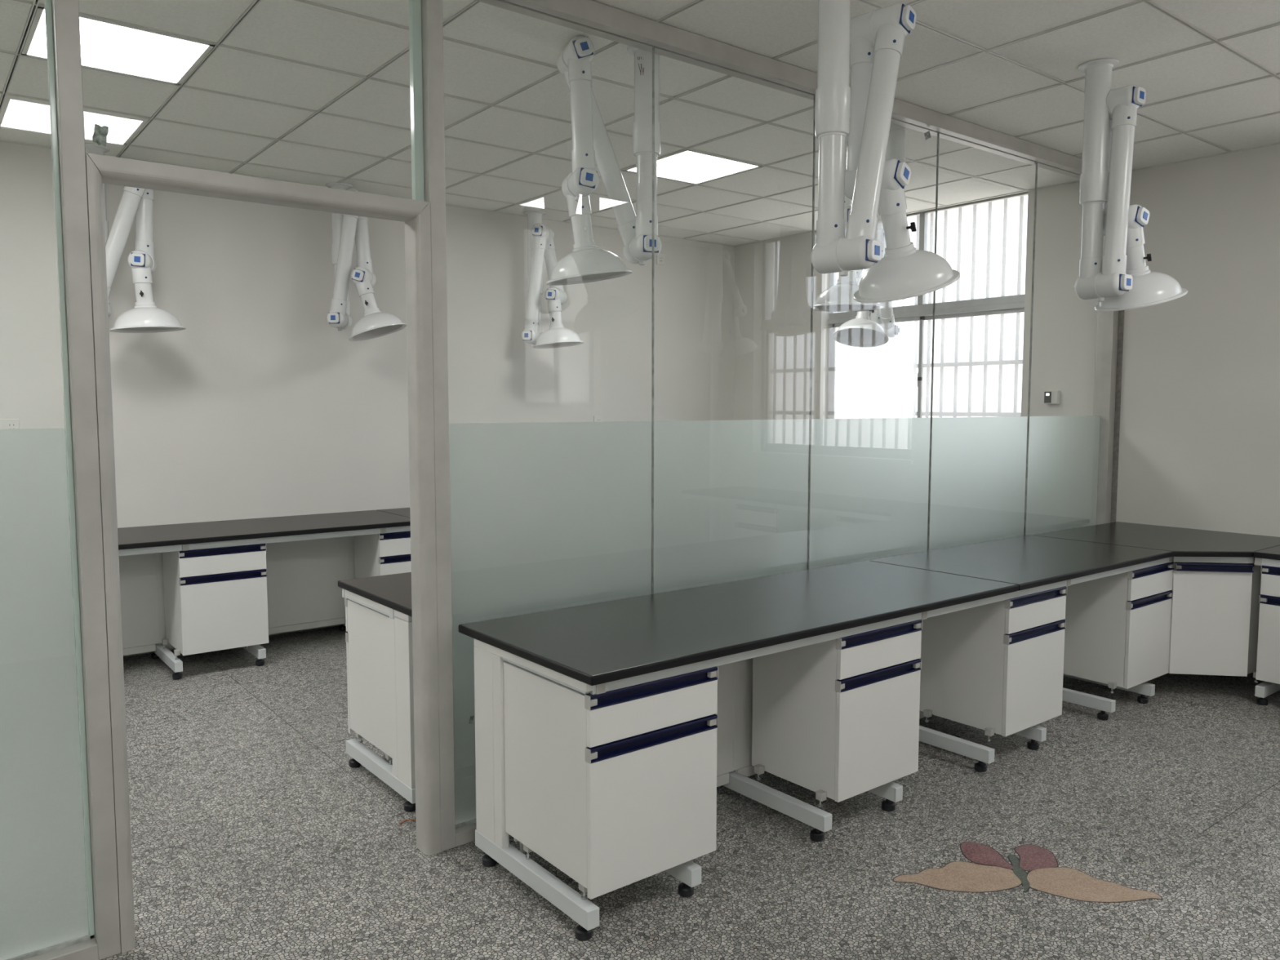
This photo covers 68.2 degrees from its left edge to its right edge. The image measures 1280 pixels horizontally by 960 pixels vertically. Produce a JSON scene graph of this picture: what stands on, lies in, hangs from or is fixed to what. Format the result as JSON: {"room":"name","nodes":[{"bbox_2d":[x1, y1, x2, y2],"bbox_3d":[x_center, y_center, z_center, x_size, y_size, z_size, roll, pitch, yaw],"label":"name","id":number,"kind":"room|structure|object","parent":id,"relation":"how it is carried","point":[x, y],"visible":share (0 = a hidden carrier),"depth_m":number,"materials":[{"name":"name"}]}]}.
{"room":"laboratory","nodes":[
{"label":"laboratory","id":0,"kind":"room"},
{"bbox_2d":[0,141,734,657],"bbox_3d":[-3.306,-0.393,5.282,10.840,2.873,0.200,-3,6,-38],"label":"wall","id":1,"kind":"structure","parent":0,"point":[260,407],"depth_m":6.03,"materials":[{"name":"paint"}]},
{"bbox_2d":[0,418,19,429],"bbox_3d":[-3.418,-0.284,5.069,0.150,0.086,0.010,-3,6,-38],"label":"wall socket","id":2,"kind":"object","parent":1,"relation":"attached to","point":[5,424],"visible":0.58,"depth_m":5.08,"materials":[{"name":"white plastic"}]},
{"bbox_2d":[593,415,603,422],"bbox_3d":[-0.330,-0.466,7.484,0.086,0.086,0.010,-3,6,-38],"label":"wall socket","id":3,"kind":"object","parent":1,"relation":"attached to","point":[596,418],"visible":0.53,"depth_m":7.48,"materials":[{"name":"white plastic"}]},
{"bbox_2d":[656,253,665,265],"bbox_3d":[0.170,-1.814,7.772,0.086,0.086,0.010,-3,6,-38],"label":"wall socket","id":4,"kind":"object","parent":1,"relation":"attached to","point":[660,258],"visible":0.88,"depth_m":7.77,"materials":[{"name":"white plastic"}]},
{"bbox_2d":[0,0,1124,959],"bbox_3d":[-1.292,-0.166,2.530,10.600,2.853,0.132,-3,6,-38],"label":"wall partition","id":5,"kind":"structure","parent":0,"point":[531,517],"depth_m":3.24,"materials":[{"name":"glass"}]},
{"bbox_2d":[85,152,440,953],"bbox_3d":[-1.050,0.198,2.769,0.931,2.090,0.100,-3,6,-38],"label":"door frame","id":6,"kind":"structure","parent":5,"relation":"in","point":[100,169],"depth_m":2.75,"materials":[{"name":"metal"}]},
{"bbox_2d":[0,0,1279,246],"bbox_3d":[-1.208,-1.641,2.340,11.040,0.123,7.250,-3,6,-38],"label":"ceiling","id":7,"kind":"structure","parent":0,"point":[312,92],"depth_m":4.27,"materials":[{"name":"grey"}]},
{"bbox_2d":[21,5,215,85],"bbox_3d":[-2.054,-1.696,3.709,0.582,0.016,0.582,-3,6,-38],"label":"recessed light","id":8,"kind":"object","parent":7,"relation":"in","point":[105,46],"visible":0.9,"depth_m":3.72,"materials":[{"name":"white plastic"}]},
{"bbox_2d":[84,143,186,333],"bbox_3d":[-2.764,-1.303,5.113,0.529,0.996,0.381,-1,5,-16],"label":"fume extraction arm","id":9,"kind":"object","parent":7,"relation":"hanging from","point":[135,202],"visible":0.62,"depth_m":5.10},
{"bbox_2d":[106,287,111,299],"bbox_3d":[-2.915,-1.001,5.093,0.121,0.125,0.096,-1,5,-16],"label":"socket","id":10,"kind":"object","parent":9,"relation":"attached to","point":[108,289],"depth_m":5.09,"materials":[{"name":"white"}]},
{"bbox_2d":[123,186,145,197],"bbox_3d":[-2.725,-1.592,5.103,0.121,0.125,0.096,-1,5,-16],"label":"socket","id":11,"kind":"object","parent":9,"relation":"attached to","point":[128,192],"depth_m":5.07,"materials":[{"name":"white"}]},
{"bbox_2d":[131,266,152,284],"bbox_3d":[-2.711,-1.120,5.143,0.102,0.107,0.101,-3,6,-38],"label":"socket","id":12,"kind":"object","parent":9,"relation":"attached to","point":[140,275],"depth_m":5.11,"materials":[{"name":"white"}]},
{"bbox_2d":[134,240,154,258],"bbox_3d":[-2.742,-1.267,5.227,0.099,0.104,0.100,-3,6,-38],"label":"socket","id":13,"kind":"object","parent":9,"relation":"attached to","point":[147,246],"depth_m":5.19,"materials":[{"name":"white"}]},
{"bbox_2d":[109,282,186,333],"bbox_3d":[-2.693,-0.976,5.161,0.372,0.337,0.373,-3,6,-38],"label":"hood","id":14,"kind":"object","parent":9,"relation":"attached to","point":[145,317],"depth_m":5.11,"materials":[{"name":"grey"}]},
{"bbox_2d":[142,188,153,200],"bbox_3d":[-2.732,-1.596,5.204,0.099,0.104,0.100,-3,6,-38],"label":"socket","id":15,"kind":"object","parent":9,"relation":"attached to","point":[148,195],"depth_m":5.18,"materials":[{"name":"white"}]},
{"bbox_2d":[325,182,406,341],"bbox_3d":[-1.735,-1.371,5.934,0.521,0.986,0.372,0,4,1],"label":"fume extraction arm","id":16,"kind":"object","parent":7,"relation":"hanging from","point":[345,228],"visible":0.87,"depth_m":5.92},
{"bbox_2d":[329,298,346,315],"bbox_3d":[-1.901,-1.087,5.961,0.104,0.112,0.104,-3,6,-38],"label":"socket","id":17,"kind":"object","parent":16,"relation":"attached to","point":[338,306],"depth_m":5.92,"materials":[{"name":"white"}]},
{"bbox_2d":[346,301,350,315],"bbox_3d":[-1.910,-1.095,6.060,0.095,0.100,0.098,-3,6,-38],"label":"socket","id":18,"kind":"object","parent":16,"relation":"attached to","point":[348,308],"depth_m":6.04,"materials":[{"name":"white"}]},
{"bbox_2d":[342,213,358,218],"bbox_3d":[-1.806,-1.694,5.911,0.104,0.112,0.103,-3,6,-38],"label":"socket","id":19,"kind":"object","parent":16,"relation":"attached to","point":[344,216],"depth_m":5.88,"materials":[{"name":"white"}]},
{"bbox_2d":[357,216,368,220],"bbox_3d":[-1.785,-1.701,6.010,0.100,0.107,0.101,-3,6,-38],"label":"socket","id":20,"kind":"object","parent":16,"relation":"attached to","point":[360,218],"depth_m":5.98,"materials":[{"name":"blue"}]},
{"bbox_2d":[355,279,373,297],"bbox_3d":[-1.733,-1.214,5.947,0.111,0.120,0.108,-3,6,-38],"label":"socket","id":21,"kind":"object","parent":16,"relation":"attached to","point":[364,286],"depth_m":5.91,"materials":[{"name":"white"}]},
{"bbox_2d":[356,258,373,273],"bbox_3d":[-1.757,-1.357,6.037,0.100,0.107,0.100,-3,6,-38],"label":"socket","id":22,"kind":"object","parent":16,"relation":"attached to","point":[366,264],"depth_m":6.00,"materials":[{"name":"white"}]},
{"bbox_2d":[348,293,406,341],"bbox_3d":[-1.654,-1.062,5.957,0.361,0.366,0.364,-3,6,-38],"label":"hood","id":23,"kind":"object","parent":16,"relation":"attached to","point":[375,323],"depth_m":5.91,"materials":[{"name":"grey"}]},
{"bbox_2d":[521,210,583,348],"bbox_3d":[-0.640,-1.438,6.750,0.487,0.981,0.375,1,5,15],"label":"fume extraction arm","id":24,"kind":"object","parent":7,"relation":"hanging from","point":[540,243],"visible":0.98,"depth_m":6.75},
{"bbox_2d":[524,318,537,332],"bbox_3d":[-0.785,-1.108,6.815,0.100,0.109,0.103,-3,6,-38],"label":"socket","id":25,"kind":"object","parent":24,"relation":"attached to","point":[531,324],"depth_m":6.77,"materials":[{"name":"white"}]},
{"bbox_2d":[532,236,546,249],"bbox_3d":[-0.720,-1.702,6.751,0.100,0.109,0.102,-3,6,-38],"label":"socket","id":26,"kind":"object","parent":24,"relation":"attached to","point":[538,242],"depth_m":6.71,"materials":[{"name":"white"}]},
{"bbox_2d":[537,320,542,333],"bbox_3d":[-0.764,-1.117,6.918,0.095,0.100,0.098,-3,6,-38],"label":"socket","id":27,"kind":"object","parent":24,"relation":"attached to","point":[540,322],"depth_m":6.89,"materials":[{"name":"white"}]},
{"bbox_2d":[544,236,555,250],"bbox_3d":[-0.668,-1.711,6.846,0.105,0.116,0.108,-3,6,-38],"label":"socket","id":28,"kind":"object","parent":24,"relation":"attached to","point":[549,244],"depth_m":6.80,"materials":[{"name":"white"}]},
{"bbox_2d":[547,298,561,312],"bbox_3d":[-0.611,-1.251,6.756,0.100,0.108,0.102,-3,6,-38],"label":"socket","id":29,"kind":"object","parent":24,"relation":"attached to","point":[553,304],"depth_m":6.72,"materials":[{"name":"white"}]},
{"bbox_2d":[549,284,564,291],"bbox_3d":[-0.606,-1.396,6.853,0.105,0.116,0.108,-3,6,-38],"label":"socket","id":30,"kind":"object","parent":24,"relation":"attached to","point":[561,286],"depth_m":6.82,"materials":[{"name":"white"}]},
{"bbox_2d":[532,311,583,348],"bbox_3d":[-0.585,-1.112,6.760,0.368,0.328,0.367,-3,6,-38],"label":"hood","id":31,"kind":"object","parent":24,"relation":"attached to","point":[557,336],"depth_m":6.72,"materials":[{"name":"grey"}]},
{"bbox_2d":[546,35,661,285],"bbox_3d":[-0.150,-1.242,3.780,0.469,0.917,0.364,-2,5,-21],"label":"fume extraction arm","id":32,"kind":"object","parent":7,"relation":"hanging from","point":[591,143],"visible":0.96,"depth_m":3.69},
{"bbox_2d":[563,71,591,90],"bbox_3d":[-0.245,-1.580,3.719,0.114,0.119,0.098,-3,6,-38],"label":"socket","id":33,"kind":"object","parent":32,"relation":"attached to","point":[565,73],"depth_m":3.70,"materials":[{"name":"white"}]},
{"bbox_2d":[566,194,591,217],"bbox_3d":[-0.242,-1.099,3.758,0.100,0.106,0.094,-3,6,-38],"label":"socket","id":34,"kind":"object","parent":32,"relation":"attached to","point":[579,206],"depth_m":3.72,"materials":[{"name":"white"}]},
{"bbox_2d":[568,58,591,84],"bbox_3d":[-0.229,-1.567,3.613,0.092,0.098,0.092,-3,6,-38],"label":"socket","id":35,"kind":"object","parent":32,"relation":"attached to","point":[580,70],"depth_m":3.58,"materials":[{"name":"white"}]},
{"bbox_2d":[571,147,595,173],"bbox_3d":[-0.218,-1.221,3.645,0.092,0.098,0.092,-3,6,-38],"label":"socket","id":36,"kind":"object","parent":32,"relation":"attached to","point":[583,159],"depth_m":3.60,"materials":[{"name":"white"}]},
{"bbox_2d":[546,213,632,285],"bbox_3d":[-0.203,-0.955,3.784,0.347,0.343,0.349,-3,6,-38],"label":"hood","id":37,"kind":"object","parent":32,"relation":"attached to","point":[586,263],"depth_m":3.73,"materials":[{"name":"grey"}]},
{"bbox_2d":[617,220,635,246],"bbox_3d":[-0.034,-1.000,3.845,0.114,0.119,0.098,-3,6,-38],"label":"socket","id":38,"kind":"object","parent":32,"relation":"attached to","point":[626,228],"depth_m":3.80,"materials":[{"name":"white"}]},
{"bbox_2d":[635,214,657,238],"bbox_3d":[0.027,-0.997,3.754,0.090,0.095,0.092,-3,6,-38],"label":"pipe collar","id":39,"kind":"object","parent":32,"relation":"attached to","point":[643,223],"depth_m":3.71,"materials":[{"name":"white"}]},
{"bbox_2d":[623,149,761,184],"bbox_3d":[0.307,-1.840,5.555,0.582,0.016,0.582,-3,6,-38],"label":"recessed light","id":40,"kind":"object","parent":7,"relation":"in","point":[690,166],"visible":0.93,"depth_m":5.55,"materials":[{"name":"white plastic"}]},
{"bbox_2d":[809,123,905,311],"bbox_3d":[1.095,-1.291,4.543,0.563,0.927,0.350,-1,5,-18],"label":"fume extraction arm","id":41,"kind":"object","parent":7,"relation":"hanging from","point":[839,297],"visible":0.32,"depth_m":4.56},
{"bbox_2d":[809,270,883,311],"bbox_3d":[0.993,-1.016,4.530,0.345,0.382,0.345,-3,6,-38],"label":"hood","id":42,"kind":"object","parent":41,"relation":"attached to","point":[839,297],"depth_m":4.48,"materials":[{"name":"grey"}]},
{"bbox_2d":[844,135,848,150],"bbox_3d":[1.042,-1.638,4.601,0.103,0.109,0.094,-3,6,-38],"label":"socket","id":43,"kind":"object","parent":41,"relation":"attached to","point":[846,139],"depth_m":4.58,"materials":[{"name":"white"}]},
{"bbox_2d":[844,196,851,207],"bbox_3d":[0.978,-1.323,4.605,0.103,0.109,0.094,-3,6,-38],"label":"socket","id":44,"kind":"object","parent":41,"relation":"attached to","point":[847,202],"depth_m":4.56,"materials":[{"name":"white"}]},
{"bbox_2d":[832,208,899,347],"bbox_3d":[1.544,-1.374,6.191,0.354,1.019,0.967,2,5,28],"label":"fume extraction arm","id":45,"kind":"object","parent":7,"relation":"hanging from","point":[864,331],"visible":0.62,"depth_m":6.08},
{"bbox_2d":[855,270,862,278],"bbox_3d":[1.379,-1.293,6.088,0.089,0.126,0.125,2,5,28],"label":"socket","id":46,"kind":"object","parent":45,"relation":"attached to","point":[858,273],"depth_m":6.06,"materials":[{"name":"white"}]},
{"bbox_2d":[832,310,888,347],"bbox_3d":[1.390,-1.020,5.942,0.335,0.352,0.344,-3,6,-38],"label":"hood","id":47,"kind":"object","parent":45,"relation":"attached to","point":[861,331],"depth_m":6.02,"materials":[{"name":"grey"}]},
{"bbox_2d":[870,314,881,324],"bbox_3d":[1.656,-1.109,6.614,0.089,0.094,0.089,-3,6,-38],"label":"socket","id":48,"kind":"object","parent":45,"relation":"attached to","point":[876,317],"depth_m":6.57,"materials":[{"name":"white"}]},
{"bbox_2d":[881,243,884,254],"bbox_3d":[1.584,-1.549,6.257,0.089,0.124,0.122,2,5,28],"label":"socket","id":49,"kind":"object","parent":45,"relation":"attached to","point":[882,244],"depth_m":6.22,"materials":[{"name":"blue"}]},
{"bbox_2d":[880,315,895,329],"bbox_3d":[1.719,-1.094,6.542,0.089,0.124,0.122,2,5,28],"label":"socket","id":50,"kind":"object","parent":45,"relation":"attached to","point":[887,322],"depth_m":6.51,"materials":[{"name":"white"}]},
{"bbox_2d":[809,0,959,302],"bbox_3d":[0.807,-1.103,3.025,0.351,1.065,0.543,4,6,44],"label":"fume extraction arm","id":51,"kind":"object","parent":7,"relation":"hanging from","point":[870,44],"visible":1,"depth_m":2.94},
{"bbox_2d":[816,217,845,245],"bbox_3d":[0.602,-0.772,2.981,0.089,0.094,0.089,-3,6,-38],"label":"pipe collar","id":52,"kind":"object","parent":51,"relation":"attached to","point":[829,231],"depth_m":2.94,"materials":[{"name":"white"}]},
{"bbox_2d":[846,143,861,170],"bbox_3d":[0.720,-1.038,3.082,0.091,0.096,0.089,-3,6,-38],"label":"socket","id":53,"kind":"object","parent":51,"relation":"attached to","point":[853,149],"depth_m":3.05,"materials":[{"name":"white"}]},
{"bbox_2d":[845,212,877,239],"bbox_3d":[0.684,-0.765,2.925,0.106,0.111,0.091,-3,6,-38],"label":"pipe collar","id":54,"kind":"object","parent":51,"relation":"attached to","point":[860,225],"depth_m":2.89,"materials":[{"name":"white"}]},
{"bbox_2d":[849,35,874,69],"bbox_3d":[0.725,-1.386,3.060,0.091,0.096,0.089,-3,6,-38],"label":"socket","id":55,"kind":"object","parent":51,"relation":"attached to","point":[861,47],"depth_m":3.02,"materials":[{"name":"white"}]},
{"bbox_2d":[872,23,904,58],"bbox_3d":[0.786,-1.381,2.981,0.106,0.111,0.092,-3,6,-38],"label":"socket","id":56,"kind":"object","parent":51,"relation":"attached to","point":[888,39],"depth_m":2.94,"materials":[{"name":"white"}]},
{"bbox_2d":[878,187,906,215],"bbox_3d":[0.807,-0.909,3.040,0.115,0.118,0.093,-3,6,-38],"label":"pipe collar","id":57,"kind":"object","parent":51,"relation":"attached to","point":[892,201],"depth_m":3.01,"materials":[{"name":"white"}]},
{"bbox_2d":[853,241,959,302],"bbox_3d":[0.866,-0.705,3.116,0.346,0.138,0.346,4,28,44],"label":"hood","id":58,"kind":"object","parent":51,"relation":"attached to","point":[904,271],"depth_m":3.03,"materials":[{"name":"grey"}]},
{"bbox_2d":[1073,58,1187,311],"bbox_3d":[2.059,-1.202,3.914,0.445,1.004,0.349,-3,5,-32],"label":"fume extraction arm","id":59,"kind":"object","parent":7,"relation":"hanging from","point":[1120,279],"visible":1,"depth_m":3.85},
{"bbox_2d":[1079,257,1102,279],"bbox_3d":[1.884,-0.875,3.945,0.090,0.095,0.090,-3,6,-38],"label":"socket","id":60,"kind":"object","parent":59,"relation":"attached to","point":[1090,268],"depth_m":3.91,"materials":[{"name":"white"}]},
{"bbox_2d":[1104,202,1106,213],"bbox_3d":[1.960,-1.150,3.971,0.099,0.104,0.091,-3,6,-38],"label":"socket","id":61,"kind":"object","parent":59,"relation":"attached to","point":[1105,205],"depth_m":3.94,"materials":[{"name":"white"}]},
{"bbox_2d":[1109,120,1112,132],"bbox_3d":[1.925,-1.484,3.923,0.099,0.104,0.091,-3,6,-38],"label":"socket","id":62,"kind":"object","parent":59,"relation":"attached to","point":[1110,121],"depth_m":3.88,"materials":[{"name":"white"}]},
{"bbox_2d":[1101,253,1127,275],"bbox_3d":[1.939,-0.868,3.865,0.094,0.099,0.090,-3,6,-38],"label":"pipe collar","id":63,"kind":"object","parent":59,"relation":"attached to","point":[1112,264],"depth_m":3.83,"materials":[{"name":"white"}]},
{"bbox_2d":[1111,103,1137,129],"bbox_3d":[1.966,-1.476,3.834,0.094,0.099,0.090,-3,6,-38],"label":"socket","id":64,"kind":"object","parent":59,"relation":"attached to","point":[1123,116],"depth_m":3.80,"materials":[{"name":"white"}]},
{"bbox_2d":[1126,226,1145,248],"bbox_3d":[2.037,-1.017,3.915,0.111,0.116,0.092,-3,6,-38],"label":"socket","id":65,"kind":"object","parent":59,"relation":"attached to","point":[1135,237],"depth_m":3.88,"materials":[{"name":"white"}]},
{"bbox_2d":[1094,244,1187,311],"bbox_3d":[2.106,-0.877,3.969,0.335,0.348,0.349,-3,6,-38],"label":"hood","id":66,"kind":"object","parent":59,"relation":"attached to","point":[1148,288],"depth_m":3.87,"materials":[{"name":"grey"}]},
{"bbox_2d":[100,625,1279,959],"bbox_3d":[-1.206,1.361,2.579,11.050,0.202,7.250,-3,6,-38],"label":"floor","id":67,"kind":"structure","parent":0,"point":[1150,830],"depth_m":3.09,"materials":[{"name":"carpet"}]},
{"bbox_2d":[161,543,268,659],"bbox_3d":[-2.396,0.648,5.300,0.474,0.592,0.414,-3,6,-38],"label":"base cabinet","id":68,"kind":"object","parent":67,"relation":"on","point":[215,598],"visible":0.99,"depth_m":5.14,"materials":[{"name":"white metal"}]},
{"bbox_2d":[118,525,410,679],"bbox_3d":[-1.638,0.622,6.035,6.877,0.727,0.634,-3,6,-38],"label":"frame","id":69,"kind":"object","parent":67,"relation":"on","point":[304,571],"visible":0.19,"depth_m":5.74,"materials":[{"name":"white metal"}]},
{"bbox_2d":[117,510,410,549],"bbox_3d":[-2.965,0.324,5.003,3.564,0.027,0.743,-3,6,-38],"label":"countertop","id":70,"kind":"structure","parent":69,"relation":"on","point":[135,537],"depth_m":5.46,"materials":[{"name":"black stone"}]},
{"bbox_2d":[377,507,409,517],"bbox_3d":[-0.251,0.158,7.126,3.332,0.027,0.743,-3,6,-38],"label":"countertop","id":71,"kind":"structure","parent":69,"relation":"on","point":[405,512],"depth_m":6.29,"materials":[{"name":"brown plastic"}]},
{"bbox_2d":[344,597,392,764],"bbox_3d":[-0.859,0.769,3.811,0.492,0.592,0.461,-3,6,-38],"label":"base cabinet","id":72,"kind":"object","parent":67,"relation":"on","point":[367,641],"visible":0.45,"depth_m":3.66,"materials":[{"name":"white metal"}]},
{"bbox_2d":[342,588,415,811],"bbox_3d":[0.739,0.711,4.953,4.446,0.727,0.634,-3,6,-38],"label":"frame","id":73,"kind":"object","parent":67,"relation":"on","point":[400,776],"visible":0.15,"depth_m":3.42,"materials":[{"name":"white metal"}]},
{"bbox_2d":[337,520,1024,617],"bbox_3d":[0.767,0.336,4.911,4.477,0.027,0.750,-3,6,-38],"label":"countertop","id":74,"kind":"structure","parent":73,"relation":"on","point":[393,591],"depth_m":3.66,"materials":[{"name":"black stone"}]},
{"bbox_2d":[354,530,411,578],"bbox_3d":[-1.524,0.595,5.981,0.474,0.592,0.414,-3,6,-38],"label":"base cabinet","id":75,"kind":"object","parent":67,"relation":"on","point":[385,553],"visible":0.3,"depth_m":5.77,"materials":[{"name":"white laminate"}]},
{"bbox_2d":[399,818,415,824],"bbox_3d":[-0.810,1.198,3.321,0.071,0.008,0.019,-2,5,-21],"label":"wire offcut","id":76,"kind":"object","parent":67,"relation":"on","point":[409,819],"visible":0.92,"depth_m":3.32,"materials":[{"name":"orange"}]},
{"bbox_2d":[503,661,718,900],"bbox_3d":[-0.092,0.845,2.854,0.465,0.592,0.461,-3,6,-38],"label":"base cabinet","id":77,"kind":"object","parent":67,"relation":"on","point":[615,789],"visible":0.98,"depth_m":2.67,"materials":[{"name":"white laminate"}]},
{"bbox_2d":[474,556,1173,941],"bbox_3d":[1.116,0.793,3.912,3.702,0.727,0.634,-3,6,-38],"label":"frame","id":78,"kind":"object","parent":67,"relation":"on","point":[735,682],"visible":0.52,"depth_m":3.01,"materials":[{"name":"white metal"}]},
{"bbox_2d":[458,560,1018,685],"bbox_3d":[0.456,0.454,3.401,2.070,0.027,0.750,-3,6,-38],"label":"countertop","id":79,"kind":"structure","parent":78,"relation":"on","point":[597,643],"depth_m":3.17,"materials":[{"name":"black stone"}]},
{"bbox_2d":[867,534,1173,591],"bbox_3d":[1.818,0.371,4.466,1.390,0.027,0.750,-3,6,-38],"label":"countertop","id":80,"kind":"structure","parent":78,"relation":"on","point":[1027,562],"depth_m":4.35,"materials":[{"name":"black stone"}]},
{"bbox_2d":[751,619,922,807],"bbox_3d":[0.706,0.798,3.449,0.474,0.592,0.414,-3,6,-38],"label":"base cabinet","id":81,"kind":"object","parent":67,"relation":"on","point":[837,719],"visible":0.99,"depth_m":3.29,"materials":[{"name":"white metal"}]},
{"bbox_2d":[919,586,1066,742],"bbox_3d":[1.513,0.749,4.081,0.474,0.592,0.414,-3,6,-38],"label":"base cabinet","id":82,"kind":"object","parent":67,"relation":"on","point":[997,668],"visible":0.98,"depth_m":3.93,"materials":[{"name":"white metal"}]},
{"bbox_2d":[1063,561,1174,693],"bbox_3d":[2.336,0.699,4.724,0.474,0.592,0.414,-3,6,-38],"label":"base cabinet","id":83,"kind":"object","parent":67,"relation":"on","point":[1117,630],"visible":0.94,"depth_m":4.55,"materials":[{"name":"white metal"}]},
{"bbox_2d":[1168,556,1262,676],"bbox_3d":[2.845,0.650,4.919,0.628,0.598,0.651,-3,6,-38],"label":"base cabinet","id":84,"kind":"object","parent":67,"relation":"on","point":[1215,600],"visible":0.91,"depth_m":4.67,"materials":[{"name":"white metal"}]},
{"bbox_2d":[1031,521,1279,556],"bbox_3d":[2.834,0.322,5.099,0.990,0.027,0.982,-3,6,-38],"label":"countertop","id":85,"kind":"structure","parent":84,"relation":"on","point":[1183,542],"depth_m":5.05,"materials":[{"name":"black stone"}]},
{"bbox_2d":[1253,565,1279,684],"bbox_3d":[3.298,0.712,4.557,0.414,0.592,0.474,-3,6,-38],"label":"base cabinet","id":86,"kind":"object","parent":67,"relation":"on","point":[1268,663],"visible":1,"depth_m":4.56,"materials":[{"name":"white metal"}]},
{"bbox_2d":[1253,557,1279,705],"bbox_3d":[3.887,0.788,3.988,0.634,0.727,2.113,-3,6,-38],"label":"frame","id":87,"kind":"object","parent":67,"relation":"on","point":[1264,689],"visible":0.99,"depth_m":4.61,"materials":[{"name":"white metal"}]},
{"bbox_2d":[1253,545,1279,559],"bbox_3d":[3.908,0.411,3.966,0.702,0.027,2.131,-3,6,-38],"label":"countertop","id":88,"kind":"structure","parent":87,"relation":"on","point":[1273,553],"depth_m":4.56,"materials":[{"name":"black stone"}]},
{"bbox_2d":[733,143,1279,537],"bbox_3d":[3.040,-0.429,5.779,0.240,2.873,6.850,-3,6,-38],"label":"wall","id":89,"kind":"structure","parent":0,"point":[1199,433],"depth_m":5.52,"materials":[{"name":"paint"}]},
{"bbox_2d":[827,191,1027,456],"bbox_3d":[2.064,-1.045,6.948,0.253,1.857,1.775,-3,6,-38],"label":"window","id":90,"kind":"structure","parent":89,"relation":"in","point":[922,311],"depth_m":6.87,"materials":[{"name":"metal"}]},
{"bbox_2d":[1044,390,1060,404],"bbox_3d":[2.640,-0.530,6.055,0.040,0.086,0.092,-3,6,-38],"label":"reader","id":91,"kind":"object","parent":89,"relation":"attached to","point":[1051,397],"visible":1,"depth_m":6.04,"materials":[{"name":"white plastic"}]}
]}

